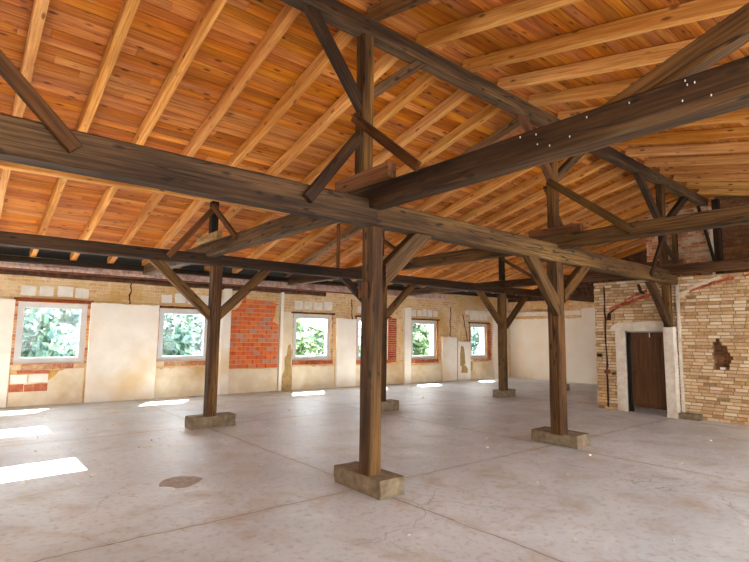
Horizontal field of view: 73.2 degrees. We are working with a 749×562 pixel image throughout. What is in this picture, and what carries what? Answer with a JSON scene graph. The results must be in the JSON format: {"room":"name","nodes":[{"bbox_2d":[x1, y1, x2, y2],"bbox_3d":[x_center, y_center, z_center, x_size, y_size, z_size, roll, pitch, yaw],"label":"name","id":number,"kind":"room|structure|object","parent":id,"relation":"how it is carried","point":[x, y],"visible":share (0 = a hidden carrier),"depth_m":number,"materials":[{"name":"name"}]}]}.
{"room":"warehouse","nodes":[
{"label":"warehouse","id":0,"kind":"room"},
{"bbox_2d":[0,254,509,407],"bbox_3d":[-1.888,1.659,15.630,20.000,3.280,0.580,5,-8,-37],"label":"wall","id":1,"kind":"structure","parent":0,"point":[120,363],"depth_m":13.69,"materials":[{"name":"white paint"}]},
{"bbox_2d":[13,302,87,362],"bbox_3d":[-7.354,1.181,11.496,1.340,1.350,0.085,5,-8,-37],"label":"window","id":2,"kind":"structure","parent":1,"relation":"in","point":[22,305],"depth_m":11.43,"materials":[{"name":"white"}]},
{"bbox_2d":[157,308,206,360],"bbox_3d":[-5.016,1.413,13.247,1.280,1.330,0.085,5,-8,-37],"label":"window","id":3,"kind":"structure","parent":1,"relation":"in","point":[160,357],"depth_m":13.13,"materials":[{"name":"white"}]},
{"bbox_2d":[292,314,330,359],"bbox_3d":[-1.952,1.729,15.540,1.340,1.380,0.085,5,-8,-37],"label":"window","id":4,"kind":"structure","parent":1,"relation":"in","point":[326,356],"depth_m":15.57,"materials":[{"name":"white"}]},
{"bbox_2d":[411,320,435,358],"bbox_3d":[1.747,2.130,18.305,1.270,1.380,0.085,5,-8,-37],"label":"window","id":5,"kind":"structure","parent":1,"relation":"in","point":[433,356],"depth_m":18.39,"materials":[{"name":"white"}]},
{"bbox_2d":[470,324,485,357],"bbox_3d":[4.073,2.381,20.044,1.000,1.340,0.085,5,-8,-37],"label":"window","id":6,"kind":"structure","parent":1,"relation":"in","point":[471,325],"depth_m":20.20,"materials":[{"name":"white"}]},
{"bbox_2d":[0,26,509,294],"bbox_3d":[3.067,-1.669,9.773,19.750,2.155,17.400,6,-8,-39],"label":"roof","id":7,"kind":"structure","parent":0,"point":[5,250],"depth_m":12.07,"materials":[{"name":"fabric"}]},
{"bbox_2d":[0,0,710,289],"bbox_3d":[1.354,-1.538,11.789,18.996,1.948,7.686,6,-8,-39],"label":"ceiling","id":8,"kind":"structure","parent":0,"point":[159,30],"depth_m":7.21,"materials":[{"name":"wood"}]},
{"bbox_2d":[0,377,748,561],"bbox_3d":[2.931,2.825,9.570,20.100,0.253,16.950,6,-8,-39],"label":"floor","id":9,"kind":"structure","parent":0,"point":[483,504],"depth_m":5.58,"materials":[{"name":"concrete"}]},
{"bbox_2d":[184,412,235,429],"bbox_3d":[-2.870,2.446,8.847,0.819,0.205,0.318,6,-8,-39],"label":"concrete footing","id":10,"kind":"object","parent":9,"relation":"on","point":[192,422],"visible":0.98,"depth_m":8.70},
{"bbox_2d":[203,265,222,416],"bbox_3d":[-2.832,1.031,8.850,0.186,2.610,0.183,5,-8,-37],"label":"post","id":11,"kind":"object","parent":10,"relation":"on","point":[216,272],"visible":0.99,"depth_m":8.77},
{"bbox_2d":[148,259,209,319],"bbox_3d":[-3.315,0.164,8.561,1.050,0.972,0.112,5,-8,-37],"label":"knee brace","id":12,"kind":"object","parent":11,"relation":"attached to","point":[161,266],"visible":1,"depth_m":8.55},
{"bbox_2d":[220,270,271,319],"bbox_3d":[-2.354,0.249,9.288,0.967,0.953,0.112,5,-8,-37],"label":"knee brace","id":13,"kind":"object","parent":11,"relation":"attached to","point":[261,275],"visible":0.9,"depth_m":9.21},
{"bbox_2d":[0,231,503,293],"bbox_3d":[-1.513,-0.236,9.978,12.500,0.201,0.180,6,-8,-37],"label":"girder","id":14,"kind":"object","parent":11,"relation":"on","point":[11,239],"visible":0.86,"depth_m":8.72,"materials":[{"name":"wood"}]},
{"bbox_2d":[336,223,340,267],"bbox_3d":[-0.756,-0.736,10.542,0.062,0.935,0.064,6,-8,-39],"label":"hanger","id":15,"kind":"object","parent":14,"relation":"on","point":[338,224],"visible":1,"depth_m":10.51,"materials":[{"name":"brown wood"}]},
{"bbox_2d":[334,461,404,499],"bbox_3d":[-0.068,2.107,5.364,0.350,0.185,0.818,6,-8,-39],"label":"concrete footing","id":16,"kind":"object","parent":9,"relation":"on","point":[387,484],"visible":0.97,"depth_m":5.15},
{"bbox_2d":[358,226,382,475],"bbox_3d":[-0.048,0.708,5.380,0.214,2.600,0.181,6,-8,-39],"label":"post","id":17,"kind":"object","parent":16,"relation":"on","point":[370,289],"visible":1,"depth_m":5.32,"materials":[{"name":"brown wood"}]},
{"bbox_2d":[0,113,376,226],"bbox_3d":[-1.786,-0.905,4.047,4.545,0.283,0.207,6,-8,-39],"label":"girder","id":18,"kind":"object","parent":17,"relation":"on","point":[23,141],"visible":0.93,"depth_m":4.05,"materials":[{"name":"wood"}]},
{"bbox_2d":[0,49,82,153],"bbox_3d":[-2.424,-1.367,3.385,0.861,0.870,0.061,6,-8,-39],"label":"plank","id":19,"kind":"object","parent":18,"relation":"attached to","point":[9,72],"visible":1,"depth_m":3.44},
{"bbox_2d":[302,132,362,203],"bbox_3d":[-0.403,-1.154,5.070,0.718,0.864,0.065,6,-8,-42],"label":"brace","id":20,"kind":"object","parent":18,"relation":"attached to","point":[351,145],"visible":1,"depth_m":5.02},
{"bbox_2d":[383,233,431,287],"bbox_3d":[0.360,-0.221,5.733,0.730,0.660,0.140,6,-8,-39],"label":"knee brace","id":21,"kind":"object","parent":17,"relation":"attached to","point":[411,244],"visible":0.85,"depth_m":5.62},
{"bbox_2d":[19,388,726,556],"bbox_3d":[0.535,2.594,8.957,12.217,0.018,11.735,6,-8,-39],"label":"crumbs","id":22,"kind":"object","parent":9,"relation":"on","point":[20,483],"visible":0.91,"depth_m":5.98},
{"bbox_2d":[381,399,398,411],"bbox_3d":[0.152,2.724,11.027,0.818,0.205,0.297,6,-8,-39],"label":"concrete footing","id":23,"kind":"object","parent":9,"relation":"on","point":[390,404],"visible":0.52,"depth_m":11.02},
{"bbox_2d":[381,286,386,401],"bbox_3d":[0.154,1.315,11.093,0.187,2.610,0.183,5,-8,-37],"label":"post","id":24,"kind":"object","parent":23,"relation":"on","point":[384,298],"visible":0.4,"depth_m":11.02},
{"bbox_2d":[339,278,361,301],"bbox_3d":[-0.325,0.399,10.822,1.019,0.853,0.112,5,-8,-37],"label":"knee brace","id":25,"kind":"object","parent":24,"relation":"attached to","point":[348,283],"visible":0.48,"depth_m":10.68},
{"bbox_2d":[387,285,416,318],"bbox_3d":[0.605,0.490,11.527,0.923,0.858,0.112,5,-8,-37],"label":"knee brace","id":26,"kind":"object","parent":24,"relation":"attached to","point":[402,296],"visible":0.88,"depth_m":11.45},
{"bbox_2d":[493,388,515,397],"bbox_3d":[3.557,3.076,13.839,0.736,0.205,0.278,6,-8,-39],"label":"concrete footing","id":27,"kind":"object","parent":9,"relation":"on","point":[497,393],"visible":0.89,"depth_m":13.67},
{"bbox_2d":[497,293,507,390],"bbox_3d":[3.476,1.645,13.706,0.196,2.610,0.195,5,-8,-37],"label":"post","id":28,"kind":"object","parent":27,"relation":"on","point":[501,298],"visible":0.96,"depth_m":13.62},
{"bbox_2d":[476,291,502,328],"bbox_3d":[3.042,0.779,13.364,0.987,0.964,0.115,5,-8,-37],"label":"knee brace","id":29,"kind":"object","parent":28,"relation":"attached to","point":[481,294],"visible":1,"depth_m":13.36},
{"bbox_2d":[507,296,528,328],"bbox_3d":[3.994,0.866,14.081,1.001,0.956,0.111,5,-8,-37],"label":"knee brace","id":30,"kind":"object","parent":28,"relation":"attached to","point":[523,299],"visible":1,"depth_m":14.00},
{"bbox_2d":[504,288,594,301],"bbox_3d":[6.009,0.491,15.661,6.390,0.189,0.178,6,-8,-37],"label":"girder","id":31,"kind":"object","parent":28,"relation":"on","point":[512,291],"visible":0.47,"depth_m":14.49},
{"bbox_2d":[531,426,589,448],"bbox_3d":[2.870,2.412,7.801,0.419,0.185,0.774,6,-8,-39],"label":"concrete footing","id":32,"kind":"object","parent":9,"relation":"on","point":[573,439],"visible":0.94,"depth_m":7.61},
{"bbox_2d":[546,261,567,434],"bbox_3d":[2.786,1.000,7.704,0.193,2.600,0.196,6,-8,-39],"label":"post","id":33,"kind":"object","parent":32,"relation":"on","point":[558,420],"visible":0.92,"depth_m":7.61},
{"bbox_2d":[523,256,559,315],"bbox_3d":[2.463,0.090,7.463,0.769,0.838,0.125,6,-8,-39],"label":"knee brace","id":34,"kind":"object","parent":33,"relation":"attached to","point":[534,264],"visible":1,"depth_m":7.45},
{"bbox_2d":[564,266,589,302],"bbox_3d":[3.224,0.067,8.097,0.841,0.633,0.120,6,-8,-39],"label":"knee brace","id":35,"kind":"object","parent":33,"relation":"attached to","point":[578,273],"visible":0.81,"depth_m":8.00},
{"bbox_2d":[679,412,702,420],"bbox_3d":[6.445,2.763,10.277,0.190,0.120,0.370,6,-8,-39],"label":"block","id":36,"kind":"object","parent":9,"relation":"on","point":[683,415],"visible":1,"depth_m":10.20,"materials":[{"name":"concrete"}]},
{"bbox_2d":[508,300,597,383],"bbox_3d":[10.502,1.875,15.370,0.550,3.100,16.000,6,-8,-39],"label":"wall","id":37,"kind":"structure","parent":0,"point":[528,332],"depth_m":19.71,"materials":[{"name":"paint"}]},
{"bbox_2d":[366,0,748,166],"bbox_3d":[6.072,-2.248,6.160,18.996,1.604,7.011,6,-8,-39],"label":"ceiling","id":38,"kind":"structure","parent":0,"point":[432,14],"depth_m":5.83,"materials":[{"name":"wood"}]},
{"bbox_2d":[366,0,431,21],"bbox_3d":[2.184,-2.558,3.073,0.104,1.743,7.076,6,-8,-39],"label":"rafter","id":39,"kind":"object","parent":38,"relation":"attached to","point":[384,9],"visible":0.86,"depth_m":5.52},
{"bbox_2d":[416,0,582,47],"bbox_3d":[2.799,-2.494,3.580,0.104,1.743,7.076,6,-8,-39],"label":"rafter","id":40,"kind":"object","parent":38,"relation":"attached to","point":[517,10],"visible":0.94,"depth_m":5.45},
{"bbox_2d":[557,106,599,119],"bbox_3d":[5.336,-2.232,5.674,0.104,1.743,7.076,6,-8,-39],"label":"rafter","id":41,"kind":"object","parent":38,"relation":"attached to","point":[562,115],"visible":0.16,"depth_m":8.23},
{"bbox_2d":[462,0,748,71],"bbox_3d":[3.483,-2.423,4.145,0.104,1.743,7.076,6,-8,-39],"label":"rafter","id":42,"kind":"object","parent":38,"relation":"attached to","point":[696,10],"visible":0.96,"depth_m":5.30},
{"bbox_2d":[497,38,748,89],"bbox_3d":[4.075,-2.362,4.633,0.104,1.743,7.076,6,-8,-39],"label":"rafter","id":43,"kind":"object","parent":38,"relation":"attached to","point":[656,54],"visible":0.79,"depth_m":6.22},
{"bbox_2d":[528,63,725,106],"bbox_3d":[4.682,-2.299,5.134,0.104,1.743,7.076,6,-8,-39],"label":"rafter","id":44,"kind":"object","parent":38,"relation":"attached to","point":[614,88],"visible":0.54,"depth_m":7.19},
{"bbox_2d":[610,126,748,146],"bbox_3d":[6.620,-2.099,6.734,0.104,1.743,7.076,6,-8,-39],"label":"rafter","id":45,"kind":"object","parent":38,"relation":"attached to","point":[734,132],"visible":0.75,"depth_m":8.36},
{"bbox_2d":[625,141,748,156],"bbox_3d":[7.258,-2.033,7.260,0.105,1.743,7.076,6,-8,-39],"label":"rafter","id":46,"kind":"object","parent":38,"relation":"attached to","point":[742,146],"visible":0.95,"depth_m":9.12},
{"bbox_2d":[644,154,748,166],"bbox_3d":[7.928,-1.964,7.812,0.104,1.743,7.076,6,-8,-39],"label":"rafter","id":47,"kind":"object","parent":38,"relation":"attached to","point":[739,158],"visible":0.94,"depth_m":9.78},
{"bbox_2d":[659,164,748,174],"bbox_3d":[8.527,-1.902,8.307,0.104,1.743,7.076,6,-8,-39],"label":"rafter","id":48,"kind":"object","parent":38,"relation":"attached to","point":[738,168],"visible":0.88,"depth_m":10.36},
{"bbox_2d":[696,206,718,272],"bbox_3d":[7.943,-1.010,12.030,0.087,1.652,0.380,6,-8,-40],"label":"strut","id":49,"kind":"object","parent":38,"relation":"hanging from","point":[698,207],"visible":0.66,"depth_m":11.98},
{"bbox_2d":[673,174,748,181],"bbox_3d":[9.119,-1.840,8.796,0.104,1.743,7.076,6,-8,-39],"label":"rafter","id":50,"kind":"object","parent":38,"relation":"attached to","point":[698,177],"visible":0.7,"depth_m":10.94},
{"bbox_2d":[675,108,748,127],"bbox_3d":[5.981,-2.165,6.207,0.105,1.743,7.076,6,-8,-39],"label":"rafter","id":51,"kind":"object","parent":38,"relation":"attached to","point":[739,116],"visible":0.19,"depth_m":7.27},
{"bbox_2d":[686,182,748,188],"bbox_3d":[9.719,-1.778,9.290,0.104,1.743,7.076,6,-8,-39],"label":"rafter","id":52,"kind":"object","parent":38,"relation":"attached to","point":[690,185],"visible":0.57,"depth_m":11.54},
{"bbox_2d":[698,189,748,195],"bbox_3d":[10.334,-1.715,9.798,0.104,1.743,7.076,6,-8,-39],"label":"rafter","id":53,"kind":"object","parent":38,"relation":"attached to","point":[738,192],"visible":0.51,"depth_m":12.11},
{"bbox_2d":[508,250,646,301],"bbox_3d":[10.452,-0.783,15.724,0.100,2.260,16.200,6,-8,-39],"label":"wall","id":54,"kind":"structure","parent":0,"point":[584,288],"depth_m":18.53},
{"bbox_2d":[594,272,748,425],"bbox_3d":[8.789,1.286,9.529,2.590,2.950,8.362,6,-8,-39],"label":"wall","id":55,"kind":"structure","parent":0,"point":[706,347],"depth_m":10.48,"materials":[{"name":"beige brick"}]},
{"bbox_2d":[375,206,677,284],"bbox_3d":[3.173,-0.386,8.139,8.335,0.273,0.200,6,-8,-39],"label":"girder","id":56,"kind":"object","parent":55,"relation":"on","point":[397,219],"visible":0.89,"depth_m":6.86,"materials":[{"name":"wood"}]},
{"bbox_2d":[143,56,748,275],"bbox_3d":[-1.315,-0.728,7.011,0.203,0.244,12.520,6,-8,-39],"label":"tie beam","id":57,"kind":"structure","parent":56,"relation":"on","point":[722,89],"depth_m":3.72,"materials":[{"name":"wood"}]},
{"bbox_2d":[196,231,221,245],"bbox_3d":[-2.873,-0.735,8.742,0.102,0.129,0.920,6,-8,-39],"label":"block","id":58,"kind":"object","parent":57,"relation":"on","point":[215,235],"visible":0.88,"depth_m":8.62,"materials":[{"name":"brown wood"}]},
{"bbox_2d":[209,201,218,233],"bbox_3d":[-2.873,-1.036,9.019,0.130,0.765,0.130,6,-8,-39],"label":"post","id":59,"kind":"object","parent":57,"relation":"on","point":[213,220],"visible":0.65,"depth_m":8.97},
{"bbox_2d":[0,160,288,214],"bbox_3d":[1.007,-1.151,11.999,18.801,0.109,0.152,5,-7,-37],"label":"purlin","id":60,"kind":"object","parent":59,"relation":"on","point":[3,164],"visible":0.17,"depth_m":7.91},
{"bbox_2d":[166,204,218,257],"bbox_3d":[-3.114,-0.878,8.677,0.850,1.052,0.052,6,-8,-38],"label":"plank","id":61,"kind":"object","parent":59,"relation":"attached to","point":[209,213],"visible":0.98,"depth_m":8.62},
{"bbox_2d":[211,204,237,239],"bbox_3d":[-2.490,-0.998,8.344,0.056,0.808,1.231,5,-8,-35],"label":"plank","id":62,"kind":"object","parent":57,"relation":"attached to","point":[233,233],"visible":1,"depth_m":8.23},
{"bbox_2d":[355,33,373,173],"bbox_3d":[-0.109,-1.868,5.569,0.157,1.730,0.153,6,-8,-39],"label":"post","id":63,"kind":"object","parent":57,"relation":"on","point":[365,42],"visible":0.83,"depth_m":5.53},
{"bbox_2d":[303,5,361,112],"bbox_3d":[-0.440,-2.321,5.342,0.727,0.905,0.103,6,-8,-39],"label":"strut","id":64,"kind":"object","parent":63,"relation":"attached to","point":[314,16],"visible":1,"depth_m":5.33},
{"bbox_2d":[351,113,421,171],"bbox_3d":[0.090,-1.424,5.099,0.052,0.884,1.050,6,-8,-39],"label":"plank","id":65,"kind":"object","parent":63,"relation":"attached to","point":[382,139],"visible":1,"depth_m":5.01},
{"bbox_2d":[374,60,426,98],"bbox_3d":[0.282,-2.326,5.942,0.863,0.730,0.103,6,-8,-39],"label":"strut","id":66,"kind":"object","parent":63,"relation":"attached to","point":[397,77],"visible":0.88,"depth_m":5.87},
{"bbox_2d":[335,161,395,193],"bbox_3d":[-0.117,-1.087,5.435,0.114,0.156,0.920,6,-8,-39],"label":"block","id":67,"kind":"object","parent":57,"relation":"on","point":[385,171],"visible":0.9,"depth_m":5.31,"materials":[{"name":"brown wood"}]},
{"bbox_2d":[602,2,748,105],"bbox_3d":[2.201,-1.594,2.970,0.138,0.682,1.964,6,-8,-39],"label":"strut","id":68,"kind":"object","parent":57,"relation":"on","point":[729,35],"visible":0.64,"depth_m":3.10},
{"bbox_2d":[287,204,748,285],"bbox_3d":[1.600,-0.454,9.308,0.180,0.220,12.350,6,-8,-39],"label":"tie beam","id":69,"kind":"structure","parent":56,"relation":"on","point":[734,215],"depth_m":7.11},
{"bbox_2d":[546,161,558,228],"bbox_3d":[2.810,-1.556,7.977,0.144,1.710,0.143,6,-8,-39],"label":"post","id":70,"kind":"object","parent":69,"relation":"on","point":[552,195],"visible":0.47,"depth_m":7.89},
{"bbox_2d":[517,114,552,180],"bbox_3d":[2.458,-2.025,7.732,0.792,0.858,0.101,6,-8,-39],"label":"strut","id":71,"kind":"object","parent":70,"relation":"attached to","point":[523,119],"visible":0.55,"depth_m":7.62,"materials":[{"name":"brown wood"}]},
{"bbox_2d":[558,153,584,181],"bbox_3d":[3.298,-1.921,8.425,1.116,0.872,0.103,6,-8,-39],"label":"strut","id":72,"kind":"object","parent":70,"relation":"attached to","point":[570,162],"visible":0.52,"depth_m":8.26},
{"bbox_2d":[528,223,582,238],"bbox_3d":[2.784,-0.757,7.786,0.110,0.125,0.860,6,-8,-39],"label":"block","id":73,"kind":"object","parent":69,"relation":"on","point":[573,228],"visible":0.85,"depth_m":7.70,"materials":[{"name":"brown wood"}]},
{"bbox_2d":[546,178,635,233],"bbox_3d":[3.115,-1.120,7.374,0.052,1.067,1.318,6,-8,-39],"label":"plank","id":74,"kind":"object","parent":69,"relation":"attached to","point":[579,199],"visible":1,"depth_m":7.29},
{"bbox_2d":[408,258,748,295],"bbox_3d":[5.529,-0.147,11.319,0.189,0.200,13.850,6,-8,-39],"label":"tie beam","id":75,"kind":"structure","parent":56,"relation":"on","point":[735,264],"depth_m":11.27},
{"bbox_2d":[498,257,504,280],"bbox_3d":[3.483,-0.413,13.819,0.130,0.795,0.130,6,-8,-39],"label":"post","id":76,"kind":"object","parent":75,"relation":"on","point":[501,263],"visible":0.58,"depth_m":13.76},
{"bbox_2d":[655,184,667,264],"bbox_3d":[6.078,-1.188,10.671,0.143,1.730,0.146,6,-8,-39],"label":"post","id":77,"kind":"object","parent":75,"relation":"on","point":[660,188],"visible":0.67,"depth_m":10.65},
{"bbox_2d":[632,172,661,218],"bbox_3d":[5.587,-1.619,10.303,1.153,0.984,0.104,6,-8,-39],"label":"strut","id":78,"kind":"object","parent":77,"relation":"attached to","point":[639,178],"visible":0.79,"depth_m":10.24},
{"bbox_2d":[649,235,665,276],"bbox_3d":[5.738,-0.622,10.186,1.026,1.156,0.054,6,-8,-41],"label":"plank","id":79,"kind":"object","parent":77,"relation":"attached to","point":[662,238],"visible":0.76,"depth_m":10.07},
{"bbox_2d":[658,236,678,263],"bbox_3d":[6.089,-0.643,10.457,0.050,0.621,0.380,6,-8,-39],"label":"plank","id":80,"kind":"object","parent":77,"relation":"attached to","point":[666,247],"visible":0.85,"depth_m":10.41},
{"bbox_2d":[666,196,688,216],"bbox_3d":[6.697,-1.484,11.223,1.463,0.996,0.105,6,-8,-39],"label":"strut","id":81,"kind":"object","parent":77,"relation":"attached to","point":[679,204],"visible":0.64,"depth_m":11.27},
{"bbox_2d":[627,331,666,411],"bbox_3d":[6.071,2.013,11.167,0.075,1.795,0.855,6,-8,-39],"label":"door","id":82,"kind":"structure","parent":55,"relation":"in","point":[646,362],"depth_m":11.19,"materials":[{"name":"brown wood"}]},
{"bbox_2d":[661,285,672,326],"bbox_3d":[6.263,0.533,10.787,0.153,0.903,0.152,6,-8,-39],"label":"post","id":83,"kind":"object","parent":55,"relation":"on","point":[666,289],"visible":0.64,"depth_m":10.74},
{"bbox_2d":[645,281,670,326],"bbox_3d":[5.852,0.500,10.418,0.942,0.911,0.122,6,-8,-39],"label":"knee brace","id":84,"kind":"object","parent":83,"relation":"attached to","point":[652,288],"visible":1,"depth_m":10.41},
{"bbox_2d":[645,206,715,276],"bbox_3d":[7.747,-0.645,12.810,0.335,2.280,1.460,6,-8,-39],"label":"wall","id":85,"kind":"structure","parent":0,"point":[692,246],"depth_m":12.51,"materials":[{"name":"brick"}]},
{"bbox_2d":[280,0,707,206],"bbox_3d":[2.304,-2.569,7.657,15.150,0.210,0.189,6,-8,-39],"label":"ridge beam","id":86,"kind":"structure","parent":85,"relation":"on","point":[334,13],"depth_m":6.50,"materials":[{"name":"wood"}]},
{"bbox_2d":[671,234,679,276],"bbox_3d":[7.561,-0.722,12.677,0.136,1.600,0.104,6,-8,-39],"label":"batten","id":87,"kind":"object","parent":85,"relation":"attached to","point":[674,236],"visible":0.26,"depth_m":12.65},
{"bbox_2d":[711,199,723,273],"bbox_3d":[8.136,-0.971,11.952,0.166,1.950,0.145,6,-8,-39],"label":"post","id":88,"kind":"object","parent":85,"relation":"attached to","point":[715,203],"visible":0.55,"depth_m":11.90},
{"bbox_2d":[714,196,748,272],"bbox_3d":[10.642,-1.063,10.147,0.330,2.600,6.380,6,-8,-39],"label":"wall","id":89,"kind":"structure","parent":0,"point":[735,239],"depth_m":12.23,"materials":[{"name":"brown brick"}]},
{"label":"outside","id":90,"kind":"structure","parent":0,"visible":0},
{"bbox_2d":[21,308,80,356],"bbox_3d":[-13.240,4.205,19.501,4.556,7.808,5.841,6,-8,-39],"label":"tree","id":91,"kind":"object","parent":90,"point":[47,332],"visible":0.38,"depth_m":18.27,"materials":[{"name":"green plant"}]},
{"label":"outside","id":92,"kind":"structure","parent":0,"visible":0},
{"bbox_2d":[162,314,203,355],"bbox_3d":[-10.271,4.842,27.034,5.664,8.266,5.378,6,-8,-39],"label":"tree","id":93,"kind":"object","parent":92,"point":[183,333],"visible":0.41,"depth_m":26.18,"materials":[{"name":"green plant"}]},
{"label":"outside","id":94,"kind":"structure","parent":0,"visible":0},
{"bbox_2d":[295,318,324,355],"bbox_3d":[-4.500,5.680,31.136,4.677,7.642,5.139,6,-8,-39],"label":"tree","id":95,"kind":"object","parent":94,"point":[303,338],"visible":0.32,"depth_m":29.95,"materials":[{"name":"green plant"}]},
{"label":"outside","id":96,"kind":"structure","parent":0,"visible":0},
{"bbox_2d":[413,324,428,355],"bbox_3d":[3.135,6.696,41.078,4.415,7.991,5.166,-2,-7,21],"label":"tree","id":97,"kind":"object","parent":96,"point":[420,333],"visible":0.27,"depth_m":40.02,"materials":[{"name":"green plant"}]},
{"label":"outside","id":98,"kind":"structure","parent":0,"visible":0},
{"bbox_2d":[471,327,478,354],"bbox_3d":[9.033,6.979,44.736,4.799,8.375,5.319,-2,-7,24],"label":"tree","id":99,"kind":"object","parent":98,"point":[474,330],"visible":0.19,"depth_m":43.71,"materials":[{"name":"green plant"}]},
{"bbox_3d":[-4.515,-0.779,3.481,0.250,5.400,16.600,6,-8,-39],"label":"wall","id":100,"kind":"structure","parent":0,"visible":0},
{"bbox_2d":[0,255,529,299],"bbox_3d":[-1.356,0.062,14.798,19.022,0.133,0.171,5,-8,-37],"label":"beam","id":101,"kind":"structure","parent":100,"relation":"attached to","point":[5,258],"depth_m":11.70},
{"bbox_2d":[0,0,49,216],"bbox_3d":[-5.072,-1.926,7.049,0.112,2.234,8.337,6,-8,-39],"label":"rafter","id":102,"kind":"object","parent":101,"relation":"on","point":[40,7],"visible":0.6,"depth_m":5.57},
{"bbox_2d":[29,0,140,256],"bbox_3d":[-4.500,-1.874,7.499,0.112,2.226,8.303,6,-8,-39],"label":"rafter","id":103,"kind":"object","parent":101,"relation":"on","point":[128,9],"visible":0.73,"depth_m":6.12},
{"bbox_2d":[70,0,226,260],"bbox_3d":[-3.930,-1.821,7.947,0.113,2.217,8.269,6,-8,-39],"label":"rafter","id":104,"kind":"object","parent":101,"relation":"on","point":[212,9],"visible":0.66,"depth_m":6.37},
{"bbox_2d":[107,4,300,263],"bbox_3d":[-3.359,-1.769,8.397,0.113,2.209,8.235,6,-8,-39],"label":"rafter","id":105,"kind":"object","parent":101,"relation":"on","point":[288,14],"visible":0.73,"depth_m":6.67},
{"bbox_2d":[142,30,353,265],"bbox_3d":[-2.788,-1.717,8.846,0.113,2.200,8.200,6,-8,-39],"label":"rafter","id":106,"kind":"object","parent":101,"relation":"on","point":[320,63],"visible":0.64,"depth_m":7.29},
{"bbox_2d":[175,52,397,268],"bbox_3d":[-2.217,-1.664,9.296,0.112,2.192,8.166,6,-8,-39],"label":"rafter","id":107,"kind":"object","parent":101,"relation":"on","point":[386,60],"visible":0.43,"depth_m":7.76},
{"bbox_2d":[204,72,436,270],"bbox_3d":[-1.647,-1.612,9.745,0.113,2.183,8.132,6,-8,-39],"label":"rafter","id":108,"kind":"object","parent":101,"relation":"on","point":[424,80],"visible":0.34,"depth_m":7.59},
{"bbox_2d":[232,89,471,273],"bbox_3d":[-1.076,-1.560,10.194,0.113,2.174,8.098,6,-8,-39],"label":"rafter","id":109,"kind":"object","parent":101,"relation":"on","point":[458,96],"visible":0.41,"depth_m":8.12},
{"bbox_2d":[258,91,511,271],"bbox_3d":[-0.505,-1.508,10.643,0.113,2.166,8.064,6,-8,-39],"label":"rafter","id":110,"kind":"object","parent":101,"relation":"on","point":[490,110],"visible":0.59,"depth_m":8.77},
{"bbox_2d":[320,187,463,266],"bbox_3d":[0.636,-1.403,11.542,0.112,2.149,7.995,6,-8,-39],"label":"rafter","id":111,"kind":"object","parent":101,"relation":"on","point":[435,199],"visible":0.32,"depth_m":11.10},
{"bbox_2d":[283,107,537,277],"bbox_3d":[0.066,-1.455,11.093,0.112,2.157,8.029,6,-8,-39],"label":"rafter","id":112,"kind":"object","parent":101,"relation":"on","point":[514,125],"visible":0.44,"depth_m":9.24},
{"bbox_2d":[329,167,534,280],"bbox_3d":[1.208,-1.350,11.991,0.112,2.140,7.961,6,-8,-39],"label":"rafter","id":113,"kind":"object","parent":101,"relation":"on","point":[498,182],"visible":0.47,"depth_m":10.98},
{"bbox_2d":[350,152,592,281],"bbox_3d":[1.778,-1.298,12.441,0.112,2.132,7.927,6,-8,-39],"label":"rafter","id":114,"kind":"object","parent":101,"relation":"on","point":[539,178],"visible":0.38,"depth_m":11.05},
{"bbox_2d":[387,158,636,285],"bbox_3d":[2.919,-1.194,13.339,0.112,2.115,7.858,6,-8,-39],"label":"rafter","id":115,"kind":"object","parent":101,"relation":"on","point":[617,171],"visible":0.44,"depth_m":12.03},
{"bbox_2d":[413,150,620,257],"bbox_3d":[2.349,-1.246,12.889,0.113,2.123,7.892,6,-8,-39],"label":"rafter","id":116,"kind":"object","parent":101,"relation":"on","point":[599,164],"visible":0.45,"depth_m":11.52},
{"bbox_2d":[403,167,651,286],"bbox_3d":[3.490,-1.141,13.787,0.113,2.106,7.824,6,-8,-39],"label":"rafter","id":117,"kind":"object","parent":101,"relation":"on","point":[630,179],"visible":0.46,"depth_m":12.32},
{"bbox_2d":[420,175,664,287],"bbox_3d":[4.061,-1.089,14.237,0.112,2.098,7.790,6,-8,-39],"label":"rafter","id":118,"kind":"object","parent":101,"relation":"on","point":[634,190],"visible":0.48,"depth_m":12.80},
{"bbox_2d":[448,182,677,280],"bbox_3d":[4.631,-1.036,14.686,0.112,2.089,7.756,6,-8,-39],"label":"rafter","id":119,"kind":"object","parent":101,"relation":"on","point":[637,200],"visible":0.41,"depth_m":13.36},
{"bbox_2d":[461,193,678,282],"bbox_3d":[5.202,-0.984,15.136,0.113,2.080,7.721,6,-8,-39],"label":"rafter","id":120,"kind":"object","parent":101,"relation":"on","point":[669,197],"visible":0.44,"depth_m":13.85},
{"bbox_2d":[512,238,645,287],"bbox_3d":[7.485,-0.775,16.933,0.113,2.046,7.585,6,-8,-39],"label":"rafter","id":121,"kind":"object","parent":101,"relation":"on","point":[641,241],"visible":0.23,"depth_m":16.34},
{"bbox_2d":[465,192,697,291],"bbox_3d":[5.773,-0.932,15.585,0.113,2.072,7.687,6,-8,-39],"label":"rafter","id":122,"kind":"object","parent":101,"relation":"on","point":[669,206],"visible":0.3,"depth_m":16.48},
{"bbox_2d":[523,244,646,289],"bbox_3d":[8.056,-0.723,17.382,0.112,2.038,7.550,6,-8,-39],"label":"rafter","id":123,"kind":"object","parent":101,"relation":"on","point":[641,247],"visible":0.22,"depth_m":16.92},
{"bbox_2d":[491,205,711,293],"bbox_3d":[6.915,-0.827,16.484,0.112,2.055,7.619,6,-8,-39],"label":"rafter","id":124,"kind":"object","parent":101,"relation":"on","point":[610,246],"visible":0.16,"depth_m":15.90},
{"bbox_2d":[498,197,710,280],"bbox_3d":[6.344,-0.879,16.034,0.112,2.063,7.653,6,-8,-39],"label":"rafter","id":125,"kind":"object","parent":101,"relation":"on","point":[586,248],"visible":0.24,"depth_m":15.72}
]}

